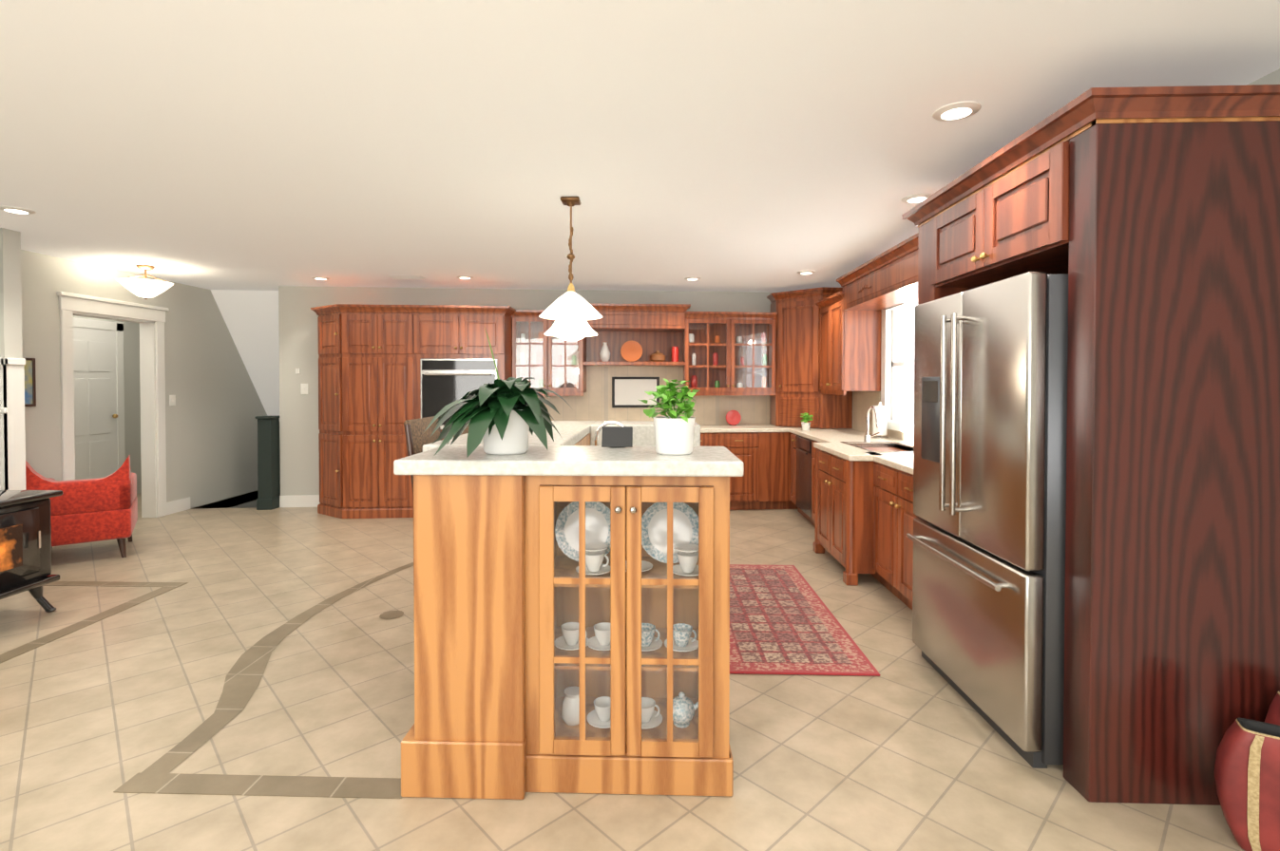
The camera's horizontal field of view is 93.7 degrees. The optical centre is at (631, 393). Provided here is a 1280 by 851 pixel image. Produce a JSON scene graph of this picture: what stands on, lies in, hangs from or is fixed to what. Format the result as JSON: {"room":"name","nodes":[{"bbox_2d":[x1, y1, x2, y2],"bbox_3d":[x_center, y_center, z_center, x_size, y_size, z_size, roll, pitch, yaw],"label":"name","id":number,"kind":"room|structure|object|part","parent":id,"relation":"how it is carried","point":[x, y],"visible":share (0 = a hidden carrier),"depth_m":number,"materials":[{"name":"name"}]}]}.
{"room":"kitchen","nodes":[
{"label":"kitchen","id":0,"kind":"room"},
{"bbox_2d":[0,228,22,358],"bbox_3d":[-4.694,0.081,4.293,0.580,2.480,0.120,0,1,2],"label":"wall","id":1,"kind":"structure","parent":0,"point":[10,316],"depth_m":4.26,"materials":[{"name":"grey paint"}]},
{"bbox_2d":[0,358,25,490],"bbox_3d":[-4.679,0.536,4.284,0.610,1.570,0.150,0,1,2],"label":"trim","id":2,"kind":"structure","parent":1,"relation":"attached to","point":[12,453],"depth_m":4.26,"materials":[{"name":"white wood"}]},
{"bbox_2d":[73,315,141,494],"bbox_3d":[-6.335,0.054,6.107,0.120,2.480,8.200,0,1,2],"label":"wall","id":3,"kind":"structure","parent":0,"point":[132,390],"depth_m":7.48,"materials":[{"name":"grey paint"}]},
{"bbox_2d":[73,317,125,479],"bbox_3d":[-6.212,0.217,6.866,0.078,2.130,0.980,0,1,2],"label":"door","id":4,"kind":"structure","parent":3,"relation":"attached to","point":[99,394],"depth_m":7.01,"materials":[{"name":"white wood"}]},
{"bbox_2d":[20,249,280,513],"bbox_3d":[-5.055,1.381,4.295,0.141,5.080,11.821,0,1,2],"label":"wall","id":5,"kind":"structure","parent":0,"point":[211,431],"depth_m":6.56,"materials":[{"name":"grey paint"}]},
{"bbox_2d":[23,358,36,406],"bbox_3d":[-4.954,-0.087,4.869,0.022,0.400,0.220,0,1,2],"label":"framed picture","id":6,"kind":"object","parent":5,"relation":"attached to","point":[29,385],"visible":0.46,"depth_m":4.94,"materials":[{"name":"brown wood"}]},
{"bbox_2d":[56,291,169,517],"bbox_3d":[-4.988,0.207,5.765,0.195,2.185,1.160,0,1,2],"label":"door frame","id":7,"kind":"structure","parent":5,"relation":"attached to","point":[150,319],"depth_m":6.19,"materials":[{"name":"white wood"}]},
{"bbox_2d":[169,395,175,406],"bbox_3d":[-4.906,0.079,6.421,0.016,0.120,0.080,0,1,2],"label":"switch plate","id":8,"kind":"object","parent":5,"relation":"attached to","point":[172,400],"visible":1,"depth_m":6.42,"materials":[{"name":"white plastic"}]},
{"bbox_2d":[166,496,190,515],"bbox_3d":[-4.904,1.223,6.493,0.015,0.130,0.330,0,1,2],"label":"baseboard","id":9,"kind":"structure","parent":5,"relation":"attached to","point":[178,506],"depth_m":6.47,"materials":[{"name":"white wood"}]},
{"bbox_2d":[210,289,279,419],"bbox_3d":[-4.394,-0.409,7.624,0.960,1.600,1.299,0,1,2],"label":"ceiling soffit","id":10,"kind":"structure","parent":0,"point":[251,319],"depth_m":7.33,"materials":[{"name":"white paint"}]},
{"bbox_2d":[278,286,773,496],"bbox_3d":[-0.686,0.040,7.064,6.549,2.480,0.149,0,1,-5],"label":"wall","id":11,"kind":"structure","parent":0,"point":[298,411],"depth_m":6.76,"materials":[{"name":"grey paint"}]},
{"bbox_2d":[279,495,320,507],"bbox_3d":[-3.643,1.219,6.760,0.606,0.130,0.015,0,1,-5],"label":"baseboard","id":12,"kind":"structure","parent":11,"relation":"attached to","point":[310,501],"depth_m":6.75,"materials":[{"name":"white wood"}]},
{"bbox_2d":[300,383,307,394],"bbox_3d":[-3.673,-0.046,6.739,0.081,0.120,0.014,0,1,-4],"label":"switch plate","id":13,"kind":"object","parent":11,"relation":"attached to","point":[303,389],"depth_m":6.74,"materials":[{"name":"white plastic"}]},
{"bbox_2d":[586,303,686,332],"bbox_3d":[0.037,-0.850,6.833,1.129,0.266,0.527,0,1,2],"label":"upper cabinet","id":14,"kind":"object","parent":11,"relation":"attached to","point":[621,317],"depth_m":6.63,"materials":[{"name":"brown wood"}]},
{"bbox_2d":[519,331,767,387],"bbox_3d":[0.166,-0.371,6.854,2.857,0.676,0.185,0,1,-5],"label":"dishes","id":15,"kind":"object","parent":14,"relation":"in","point":[691,340],"depth_m":6.88,"materials":[{"name":"red ceramic"}]},
{"bbox_3d":[0.093,-0.479,6.846,0.908,0.252,0.180,0,1,-4],"label":"shelf items","id":16,"kind":"part","parent":15,"relation":"part of"},
{"bbox_2d":[537,389,769,427],"bbox_3d":[0.178,0.180,7.055,2.952,0.401,0.345,0,1,2],"label":"backsplash","id":17,"kind":"structure","parent":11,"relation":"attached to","point":[711,407],"depth_m":7.03,"materials":[{"name":"beige tile"}]},
{"bbox_2d":[611,377,659,407],"bbox_3d":[0.053,-0.010,7.023,0.555,0.360,0.023,0,1,-5],"label":"picture frame","id":18,"kind":"object","parent":17,"relation":"attached to","point":[628,392],"visible":0.77,"depth_m":7.01,"materials":[{"name":"black"}]},
{"bbox_2d":[762,312,769,389],"bbox_3d":[2.005,-0.342,7.026,0.801,1.434,0.438,0,1,2],"label":"upper cabinet","id":19,"kind":"object","parent":11,"relation":"attached to","point":[765,315],"depth_m":7.12,"materials":[{"name":"brown wood"}]},
{"bbox_2d":[769,294,852,427],"bbox_3d":[1.993,-0.337,6.645,0.801,1.434,0.374,0,1,2],"label":"upper cabinet","id":20,"kind":"object","parent":11,"relation":"attached to","point":[794,319],"depth_m":6.63,"materials":[{"name":"brown wood"}]},
{"bbox_2d":[0,485,1244,850],"bbox_3d":[-2.542,1.397,3.271,9.950,0.120,14.334,0,1,2],"label":"floor","id":21,"kind":"structure","parent":0,"point":[908,750],"depth_m":2.38,"materials":[{"name":"tile"}]},
{"bbox_2d":[0,490,62,612],"bbox_3d":[-3.857,0.102,3.255,0.820,2.469,0.870,0,1,2],"label":"wood stove","id":22,"kind":"object","parent":21,"relation":"on","point":[25,543],"visible":1,"depth_m":3.49,"materials":[{"name":"black metal"}]},
{"bbox_2d":[25,454,137,557],"bbox_3d":[-4.438,0.904,4.876,0.620,0.823,0.710,-1,1,-36],"label":"armchair","id":23,"kind":"object","parent":21,"relation":"on","point":[91,510],"visible":0.69,"depth_m":4.64,"materials":[{"name":"red fabric"}]},
{"bbox_2d":[0,562,413,799],"bbox_3d":[-2.570,1.353,2.107,3.610,0.002,6.412,0,1,2],"label":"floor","id":24,"kind":"structure","parent":21,"relation":"on","point":[244,675],"depth_m":2.29,"materials":[{"name":"tile"}]},
{"bbox_2d":[254,416,279,510],"bbox_3d":[-4.033,0.770,6.675,0.175,1.030,0.198,0,1,2],"label":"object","id":25,"kind":"object","parent":21,"relation":"on","point":[268,459],"visible":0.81,"depth_m":6.60,"materials":[{"name":"grey"}]},
{"bbox_2d":[310,304,515,518],"bbox_3d":[-2.333,0.191,6.495,2.156,2.195,0.718,0,1,-5],"label":"pantry","id":26,"kind":"object","parent":21,"relation":"on","point":[386,372],"visible":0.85,"depth_m":6.19,"materials":[{"name":"brown wood"}]},
{"bbox_2d":[403,416,441,495],"bbox_3d":[-0.806,0.733,2.954,0.480,1.220,0.420,0,1,2],"label":"bar stool","id":27,"kind":"object","parent":21,"relation":"on","point":[417,438],"visible":0.15,"depth_m":2.85,"materials":[{"name":"beige fabric"}]},
{"bbox_2d":[460,424,469,435],"bbox_3d":[-0.783,0.722,3.634,0.480,1.220,0.420,0,1,2],"label":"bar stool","id":28,"kind":"object","parent":21,"relation":"on","point":[466,430],"depth_m":3.57,"materials":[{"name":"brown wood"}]},
{"bbox_2d":[401,424,733,800],"bbox_3d":[-0.183,0.798,2.998,1.114,1.086,2.036,0,1,2],"label":"kitchen island","id":29,"kind":"object","parent":21,"relation":"on","point":[504,590],"depth_m":2.01,"materials":[{"name":"brown wood"}]},
{"bbox_2d":[393,443,744,477],"bbox_3d":[-0.203,0.242,2.202,1.150,0.050,0.491,0,1,2],"label":"island countertop","id":30,"kind":"structure","parent":29,"relation":"on","point":[559,460],"depth_m":1.97,"materials":[{"name":"white stone"}]},
{"bbox_2d":[423,327,569,458],"bbox_3d":[-0.498,-0.011,2.163,0.562,0.459,0.577,0,1,2],"label":"plant","id":31,"kind":"object","parent":30,"relation":"on","point":[501,417],"visible":1,"depth_m":2.10,"materials":[{"name":"green plant"}]},
{"bbox_2d":[601,426,632,447],"bbox_3d":[-0.054,0.173,2.367,0.120,0.082,0.068,0,1,2],"label":"tablet","id":32,"kind":"object","parent":30,"relation":"on","point":[617,436],"visible":0.96,"depth_m":2.35,"materials":[{"name":"black"}]},
{"bbox_2d":[638,379,700,455],"bbox_3d":[0.135,0.083,2.158,0.224,0.271,0.284,0,1,2],"label":"plant","id":33,"kind":"object","parent":30,"relation":"on","point":[674,432],"visible":1,"depth_m":2.11,"materials":[{"name":"green plant"}]},
{"bbox_2d":[594,420,624,445],"bbox_3d":[-0.109,0.270,3.071,0.195,0.255,0.118,0,1,2],"label":"island faucet","id":34,"kind":"object","parent":29,"relation":"on","point":[604,424],"visible":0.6,"depth_m":3.10,"materials":[{"name":"silver metal"}]},
{"bbox_3d":[-0.012,0.812,2.212,0.565,0.810,0.212,0,1,2],"label":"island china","id":35,"kind":"part","parent":29,"relation":"part of","materials":[{"name":"white ceramic"}]},
{"bbox_2d":[700,435,797,510],"bbox_3d":[0.956,0.854,6.774,2.881,0.860,1.046,0,1,2],"label":"base cabinet","id":36,"kind":"object","parent":21,"relation":"on","point":[755,440],"depth_m":6.56,"materials":[{"name":"brown wood"}]},
{"bbox_2d":[700,427,852,435],"bbox_3d":[0.544,0.404,6.769,3.704,0.040,1.068,0,1,2],"label":"countertop","id":37,"kind":"structure","parent":36,"relation":"on","point":[703,430],"depth_m":6.52,"materials":[{"name":"beige stone"}]},
{"bbox_2d":[725,410,741,425],"bbox_3d":[1.188,0.289,7.004,0.180,0.181,0.091,0,1,2],"label":"plate","id":38,"kind":"object","parent":37,"relation":"on","point":[733,417],"visible":1,"depth_m":6.98,"materials":[{"name":"red ceramic"}]},
{"bbox_2d":[790,433,793,502],"bbox_3d":[2.053,0.859,6.403,0.666,0.860,0.245,0,1,2],"label":"base cabinet","id":39,"kind":"object","parent":21,"relation":"on","point":[792,435],"depth_m":6.47,"materials":[{"name":"brown wood"}]},
{"bbox_2d":[793,433,808,520],"bbox_3d":[2.039,0.866,5.976,0.666,0.860,0.736,0,1,2],"label":"dishwasher","id":40,"kind":"object","parent":21,"relation":"on","point":[800,444],"depth_m":6.06,"materials":[{"name":"brown metal"}]},
{"bbox_2d":[729,564,880,676],"bbox_3d":[0.840,1.324,3.710,0.740,0.010,1.720,0,1,2],"label":"rug","id":41,"kind":"object","parent":21,"relation":"on","point":[783,620],"visible":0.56,"depth_m":3.34,"materials":[{"name":"red fabric"}]},
{"bbox_2d":[808,437,827,547],"bbox_3d":[2.017,0.876,5.313,0.666,0.860,0.721,0,1,2],"label":"base cabinet","id":42,"kind":"object","parent":21,"relation":"on","point":[817,460],"depth_m":4.86,"materials":[{"name":"brown wood"}]},
{"bbox_2d":[827,444,911,577],"bbox_3d":[1.992,0.888,4.526,0.666,0.860,0.975,0,1,2],"label":"base cabinet","id":43,"kind":"object","parent":21,"relation":"on","point":[851,495],"depth_m":4.13,"materials":[{"name":"brown wood"}]},
{"bbox_2d":[869,459,916,610],"bbox_3d":[1.964,0.901,3.684,0.666,0.860,0.825,0,1,2],"label":"base cabinet","id":44,"kind":"object","parent":21,"relation":"on","point":[891,516],"depth_m":3.79,"materials":[{"name":"brown wood"}]},
{"bbox_2d":[789,429,913,471],"bbox_3d":[1.923,0.432,4.895,0.828,0.040,3.256,0,1,2],"label":"countertop","id":45,"kind":"structure","parent":44,"relation":"on","point":[844,444],"depth_m":4.78,"materials":[{"name":"beige stone"}]},
{"bbox_2d":[800,412,813,430],"bbox_3d":[1.828,0.298,6.264,0.138,0.186,0.149,0,1,2],"label":"potted plant","id":46,"kind":"object","parent":45,"relation":"on","point":[806,424],"visible":1,"depth_m":6.23,"materials":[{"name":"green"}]},
{"bbox_2d":[863,406,879,441],"bbox_3d":[2.040,0.259,4.989,0.131,0.301,0.269,0,1,2],"label":"kitchen faucet","id":47,"kind":"object","parent":45,"relation":"on","point":[867,438],"visible":1,"depth_m":5.08,"materials":[{"name":"silver metal"}]},
{"bbox_2d":[871,401,888,439],"bbox_3d":[2.225,0.242,5.370,0.140,0.324,0.140,0,1,2],"label":"paper towel holder","id":48,"kind":"object","parent":45,"relation":"on","point":[882,411],"visible":0.94,"depth_m":5.32,"materials":[{"name":"white paper"}]},
{"bbox_2d":[906,271,1068,768],"bbox_3d":[1.786,0.455,2.585,0.856,1.785,0.930,0,1,2],"label":"fridge","id":49,"kind":"object","parent":21,"relation":"on","point":[987,538],"visible":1,"depth_m":2.31,"materials":[{"name":"grey metal"}]},
{"bbox_2d":[913,206,1084,658],"bbox_3d":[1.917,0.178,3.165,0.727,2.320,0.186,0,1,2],"label":"wall","id":50,"kind":"structure","parent":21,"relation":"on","point":[1075,442],"depth_m":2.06,"materials":[{"name":"brown wood"}]},
{"bbox_2d":[1213,718,1279,850],"bbox_3d":[1.894,1.177,1.772,0.245,0.365,0.108,1,1,32],"label":"pouf","id":51,"kind":"object","parent":21,"relation":"on","point":[1247,772],"visible":1,"depth_m":1.76,"materials":[{"name":"red"}]},
{"bbox_2d":[1264,690,1279,725],"bbox_3d":[2.110,1.153,1.865,0.220,0.410,0.108,0,1,12],"label":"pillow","id":52,"kind":"object","parent":51,"relation":"on","point":[1272,716],"visible":0.33,"depth_m":1.89,"materials":[{"name":"red fabric"}]},
{"bbox_2d":[0,0,1279,292],"bbox_3d":[-2.511,-1.217,4.162,9.950,0.120,11.800,0,1,2],"label":"ceiling","id":53,"kind":"structure","parent":0,"point":[671,144],"depth_m":2.51,"materials":[{"name":"white paint"}]},
{"bbox_2d":[0,206,36,214],"bbox_3d":[-3.860,-1.146,3.767,0.176,0.014,0.176,0,1,2],"label":"recessed light","id":54,"kind":"object","parent":53,"relation":"in","point":[15,210],"visible":0.98,"depth_m":3.74,"materials":[{"name":"white"}]},
{"bbox_2d":[115,264,173,299],"bbox_3d":[-4.492,-1.021,5.550,0.420,0.311,0.420,0,1,2],"label":"semi-flush ceiling light","id":55,"kind":"object","parent":53,"relation":"attached to","point":[144,288],"visible":1,"depth_m":5.47,"materials":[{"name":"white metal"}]},
{"bbox_2d":[311,276,329,280],"bbox_3d":[-3.200,-1.182,6.186,0.176,0.014,0.176,0,1,2],"label":"recessed light","id":56,"kind":"object","parent":53,"relation":"in","point":[320,277],"visible":0.98,"depth_m":6.15,"materials":[{"name":"white"}]},
{"bbox_2d":[386,275,425,279],"bbox_3d":[-2.297,-1.181,6.131,0.350,0.011,0.150,0,1,2],"label":"ceiling vent","id":57,"kind":"object","parent":53,"relation":"in","point":[407,277],"visible":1,"depth_m":6.10,"materials":[{"name":"white metal"}]},
{"bbox_2d":[456,275,473,279],"bbox_3d":[-1.701,-1.182,6.137,0.176,0.014,0.176,0,1,2],"label":"recessed light","id":58,"kind":"object","parent":53,"relation":"in","point":[464,277],"visible":1,"depth_m":6.10,"materials":[{"name":"white"}]},
{"bbox_2d":[538,196,602,340],"bbox_3d":[-0.357,-0.729,3.553,0.376,0.835,0.376,0,1,2],"label":"pendant light","id":59,"kind":"object","parent":53,"relation":"hanging from","point":[570,312],"visible":1,"depth_m":3.48,"materials":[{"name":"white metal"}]},
{"bbox_2d":[684,276,700,280],"bbox_3d":[0.632,-1.183,6.211,0.176,0.014,0.176,0,1,2],"label":"recessed light","id":60,"kind":"object","parent":53,"relation":"in","point":[692,278],"visible":0.96,"depth_m":6.17,"materials":[{"name":"white"}]},
{"bbox_2d":[797,270,815,274],"bbox_3d":[1.712,-1.178,5.875,0.176,0.014,0.176,0,1,2],"label":"recessed light","id":61,"kind":"object","parent":53,"relation":"in","point":[806,272],"visible":1,"depth_m":5.85,"materials":[{"name":"white"}]},
{"bbox_2d":[901,193,931,203],"bbox_3d":[1.684,-1.142,3.532,0.176,0.014,0.176,0,1,2],"label":"recessed light","id":62,"kind":"object","parent":53,"relation":"in","point":[916,198],"visible":0.71,"depth_m":3.51,"materials":[{"name":"white"}]},
{"bbox_2d":[932,100,981,121],"bbox_3d":[1.302,-1.125,2.404,0.176,0.014,0.176,0,1,2],"label":"recessed light","id":63,"kind":"object","parent":53,"relation":"in","point":[954,111],"visible":0.96,"depth_m":2.38,"materials":[{"name":"white metal"}]},
{"bbox_2d":[851,68,1279,429],"bbox_3d":[2.350,0.102,2.922,0.150,2.480,9.600,0,1,2],"label":"wall","id":64,"kind":"structure","parent":0,"point":[1272,78],"depth_m":5.57,"materials":[{"name":"grey paint"}]},
{"bbox_2d":[819,289,883,392],"bbox_3d":[2.191,-0.492,6.057,0.368,0.935,0.772,0,1,2],"label":"upper cabinet","id":65,"kind":"object","parent":64,"relation":"attached to","point":[850,335],"depth_m":5.67,"materials":[{"name":"brown wood"}]},
{"bbox_2d":[880,298,917,434],"bbox_3d":[2.361,-0.259,4.647,0.142,1.190,2.040,0,1,2],"label":"window","id":66,"kind":"structure","parent":64,"relation":"in","point":[890,364],"depth_m":5.53,"materials":[{"name":"white"}]},
{"bbox_2d":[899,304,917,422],"bbox_3d":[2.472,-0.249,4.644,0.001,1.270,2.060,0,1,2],"label":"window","id":67,"kind":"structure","parent":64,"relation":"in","point":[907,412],"depth_m":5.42,"materials":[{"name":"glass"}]},
{"bbox_2d":[924,103,1279,289],"bbox_3d":[1.886,-0.753,2.564,0.751,0.440,0.989,0,1,2],"label":"upper cabinet","id":68,"kind":"object","parent":64,"relation":"attached to","point":[1145,219],"depth_m":1.95,"materials":[{"name":"brown wood"}]}
]}

